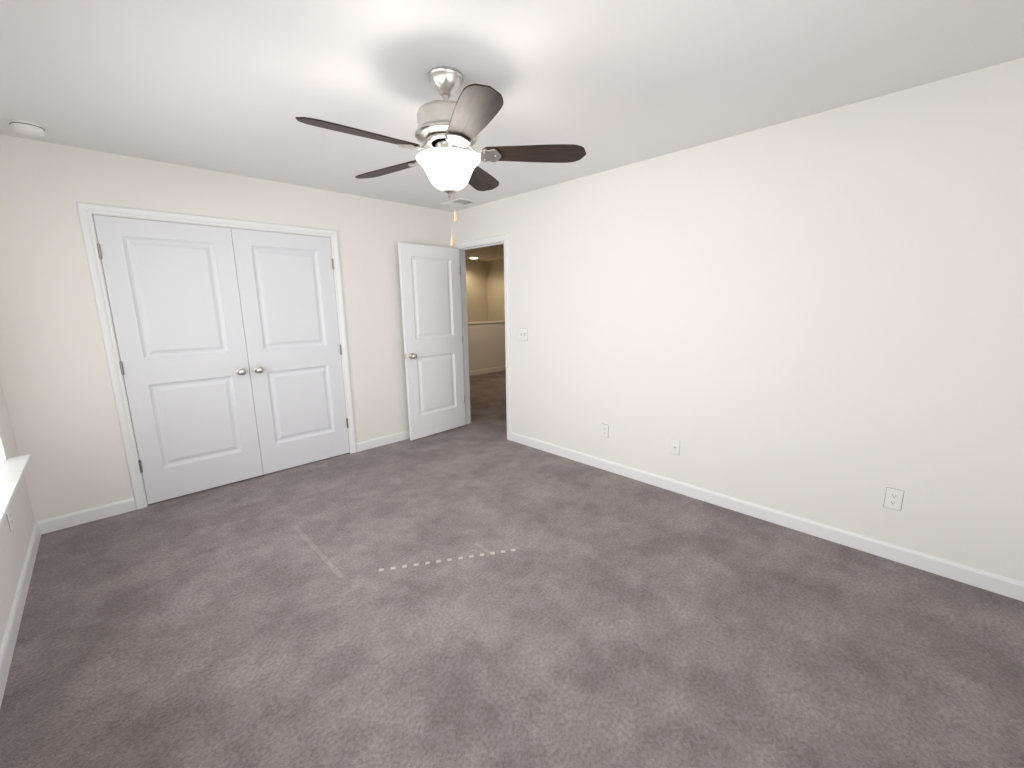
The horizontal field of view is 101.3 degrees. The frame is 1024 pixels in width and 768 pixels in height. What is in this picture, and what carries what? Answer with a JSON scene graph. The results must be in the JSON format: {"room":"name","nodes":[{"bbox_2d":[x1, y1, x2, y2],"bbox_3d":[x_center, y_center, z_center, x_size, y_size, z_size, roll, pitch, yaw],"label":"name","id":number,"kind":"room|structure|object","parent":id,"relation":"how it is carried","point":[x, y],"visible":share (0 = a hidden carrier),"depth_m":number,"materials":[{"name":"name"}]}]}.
{"room":"empty bedroom","nodes":[
{"label":"empty bedroom","id":0,"kind":"room"},
{"bbox_2d":[0,380,34,647],"bbox_3d":[-1.517,0.080,0.832,0.115,2.440,4.644,-11,15,-43],"label":"wall","id":1,"kind":"structure","parent":0,"point":[14,544],"depth_m":2.27,"materials":[{"name":"white paint"}]},
{"bbox_2d":[6,509,13,531],"bbox_3d":[-2.591,0.696,2.166,0.008,0.117,0.072,-11,15,-43],"label":"electrical outlet","id":2,"kind":"object","parent":1,"relation":"attached to","point":[10,520],"visible":0.92,"depth_m":2.15,"materials":[{"name":"white plastic"}]},
{"bbox_2d":[0,454,30,527],"bbox_3d":[-2.173,0.572,1.707,0.160,0.081,1.900,-11,15,-43],"label":"window sill","id":3,"kind":"structure","parent":1,"relation":"attached to","point":[12,470],"depth_m":2.07,"materials":[{"name":"white paint"}]},
{"bbox_2d":[0,522,40,707],"bbox_3d":[-1.495,1.218,1.137,0.013,0.090,4.529,-11,15,-43],"label":"baseboard","id":4,"kind":"structure","parent":1,"relation":"attached to","point":[11,634],"depth_m":1.95,"materials":[{"name":"white paint"}]},
{"bbox_2d":[0,134,454,521],"bbox_3d":[-1.907,-0.468,3.731,3.688,2.440,0.115,-11,15,-43],"label":"wall","id":5,"kind":"structure","parent":0,"point":[55,379],"depth_m":2.81,"materials":[{"name":"white paint"}]},
{"bbox_2d":[76,202,356,509],"bbox_3d":[-2.181,-0.241,3.450,1.660,2.108,0.183,-11,15,-43],"label":"closet doors","id":6,"kind":"structure","parent":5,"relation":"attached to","point":[92,214],"depth_m":3.29,"materials":[{"name":"white paint"}]},
{"bbox_2d":[37,430,409,534],"bbox_3d":[-1.853,0.695,3.900,3.440,0.090,0.013,-11,15,-43],"label":"baseboard","id":7,"kind":"structure","parent":5,"relation":"attached to","point":[80,517],"depth_m":2.93,"materials":[{"name":"white paint"}]},
{"bbox_2d":[398,242,464,439],"bbox_3d":[-0.819,-0.450,4.588,0.798,2.028,0.173,-11,15,-43],"label":"entry door","id":8,"kind":"structure","parent":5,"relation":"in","point":[431,305],"depth_m":4.54,"materials":[{"name":"white paint"}]},
{"bbox_2d":[465,260,487,321],"bbox_3d":[-1.409,-0.875,9.820,5.490,3.940,0.100,-11,15,-43],"label":"wall","id":9,"kind":"structure","parent":0,"point":[485,291],"depth_m":10.07,"materials":[{"name":"beige paint"}]},
{"bbox_2d":[468,322,505,370],"bbox_3d":[-1.095,-0.652,8.352,3.823,1.045,0.120,-11,15,-43],"label":"half wall","id":10,"kind":"structure","parent":0,"point":[486,345],"depth_m":8.80,"materials":[{"name":"beige paint"}]},
{"bbox_2d":[468,321,505,375],"bbox_3d":[-1.095,-0.667,8.349,3.823,1.075,0.170,-11,15,-43],"label":"trim","id":11,"kind":"structure","parent":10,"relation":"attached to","point":[484,371],"depth_m":8.83,"materials":[{"name":"white wood"}]},
{"bbox_2d":[469,370,506,433],"bbox_3d":[1.448,0.143,7.056,5.493,0.100,5.460,-11,15,-43],"label":"floor","id":12,"kind":"structure","parent":0,"point":[488,400],"depth_m":6.35,"materials":[{"name":"carpet"}]},
{"bbox_2d":[487,260,504,320],"bbox_3d":[-0.102,-1.687,9.981,0.120,2.440,1.280,-11,15,-43],"label":"wall","id":13,"kind":"structure","parent":0,"point":[495,269],"depth_m":10.07,"materials":[{"name":"beige paint"}]},
{"bbox_2d":[0,423,1023,767],"bbox_3d":[-0.264,1.068,2.336,3.688,0.100,4.759,-11,15,-43],"label":"floor","id":14,"kind":"structure","parent":0,"point":[470,595],"depth_m":1.85,"materials":[{"name":"grey carpet"}]},
{"bbox_2d":[0,0,1023,261],"bbox_3d":[0.287,-2.058,5.124,9.181,0.100,8.685,-11,15,-43],"label":"ceiling","id":15,"kind":"structure","parent":0,"point":[236,87],"depth_m":1.85,"materials":[{"name":"white paint"}]},
{"bbox_2d":[8,120,45,136],"bbox_3d":[-2.677,-1.407,2.321,0.138,0.046,0.138,-11,15,-43],"label":"smoke detector","id":16,"kind":"object","parent":15,"relation":"attached to","point":[27,128],"visible":1,"depth_m":2.29,"materials":[{"name":"white plastic"}]},
{"bbox_2d":[296,66,585,245],"bbox_3d":[-0.335,-1.014,1.927,1.196,0.734,1.212,-11,15,-43],"label":"fan","id":17,"kind":"object","parent":15,"relation":"hanging from","point":[447,131],"visible":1,"depth_m":1.84,"materials":[{"name":"brown wood"}]},
{"bbox_2d":[440,198,476,206],"bbox_3d":[-0.542,-1.814,4.216,0.200,0.015,0.340,-11,15,-43],"label":"ceiling vent","id":18,"kind":"object","parent":15,"relation":"in","point":[460,202],"visible":0.9,"depth_m":4.18,"materials":[{"name":"white plastic"}]},
{"bbox_2d":[453,57,1023,582],"bbox_3d":[1.034,-0.424,3.283,0.115,2.440,4.644,-11,15,-43],"label":"wall","id":19,"kind":"structure","parent":0,"point":[817,317],"depth_m":2.46,"materials":[{"name":"white paint"}]},
{"bbox_2d":[454,234,510,439],"bbox_3d":[-0.295,-0.497,4.651,0.150,2.108,0.898,-11,15,-43],"label":"door frame","id":20,"kind":"structure","parent":19,"relation":"attached to","point":[497,238],"depth_m":4.49,"materials":[{"name":"white paint"}]},
{"bbox_2d":[519,328,527,340],"bbox_3d":[0.106,-0.488,4.140,0.016,0.117,0.118,-11,15,-43],"label":"switch plate","id":21,"kind":"object","parent":19,"relation":"attached to","point":[523,334],"visible":1,"depth_m":4.14,"materials":[{"name":"white plastic"}]},
{"bbox_2d":[601,423,608,437],"bbox_3d":[0.797,0.403,3.610,0.008,0.117,0.072,-11,15,-43],"label":"electrical outlet","id":22,"kind":"object","parent":19,"relation":"attached to","point":[604,430],"visible":1,"depth_m":3.60,"materials":[{"name":"white plastic"}]},
{"bbox_2d":[670,439,679,455],"bbox_3d":[1.230,0.479,3.171,0.014,0.117,0.072,-11,15,-43],"label":"outlet","id":23,"kind":"object","parent":19,"relation":"attached to","point":[675,447],"visible":1,"depth_m":3.17,"materials":[{"name":"white plastic"}]},
{"bbox_2d":[510,432,1023,601],"bbox_3d":[1.268,0.786,3.194,0.013,0.090,3.660,-11,15,-43],"label":"baseboard","id":24,"kind":"structure","parent":19,"relation":"attached to","point":[999,584],"depth_m":2.59,"materials":[{"name":"white paint"}]},
{"bbox_2d":[883,487,903,510],"bbox_3d":[2.096,0.633,2.305,0.008,0.117,0.072,-11,15,-43],"label":"electrical outlet","id":25,"kind":"object","parent":19,"relation":"attached to","point":[893,499],"visible":1,"depth_m":2.30,"materials":[{"name":"white plastic"}]}
]}

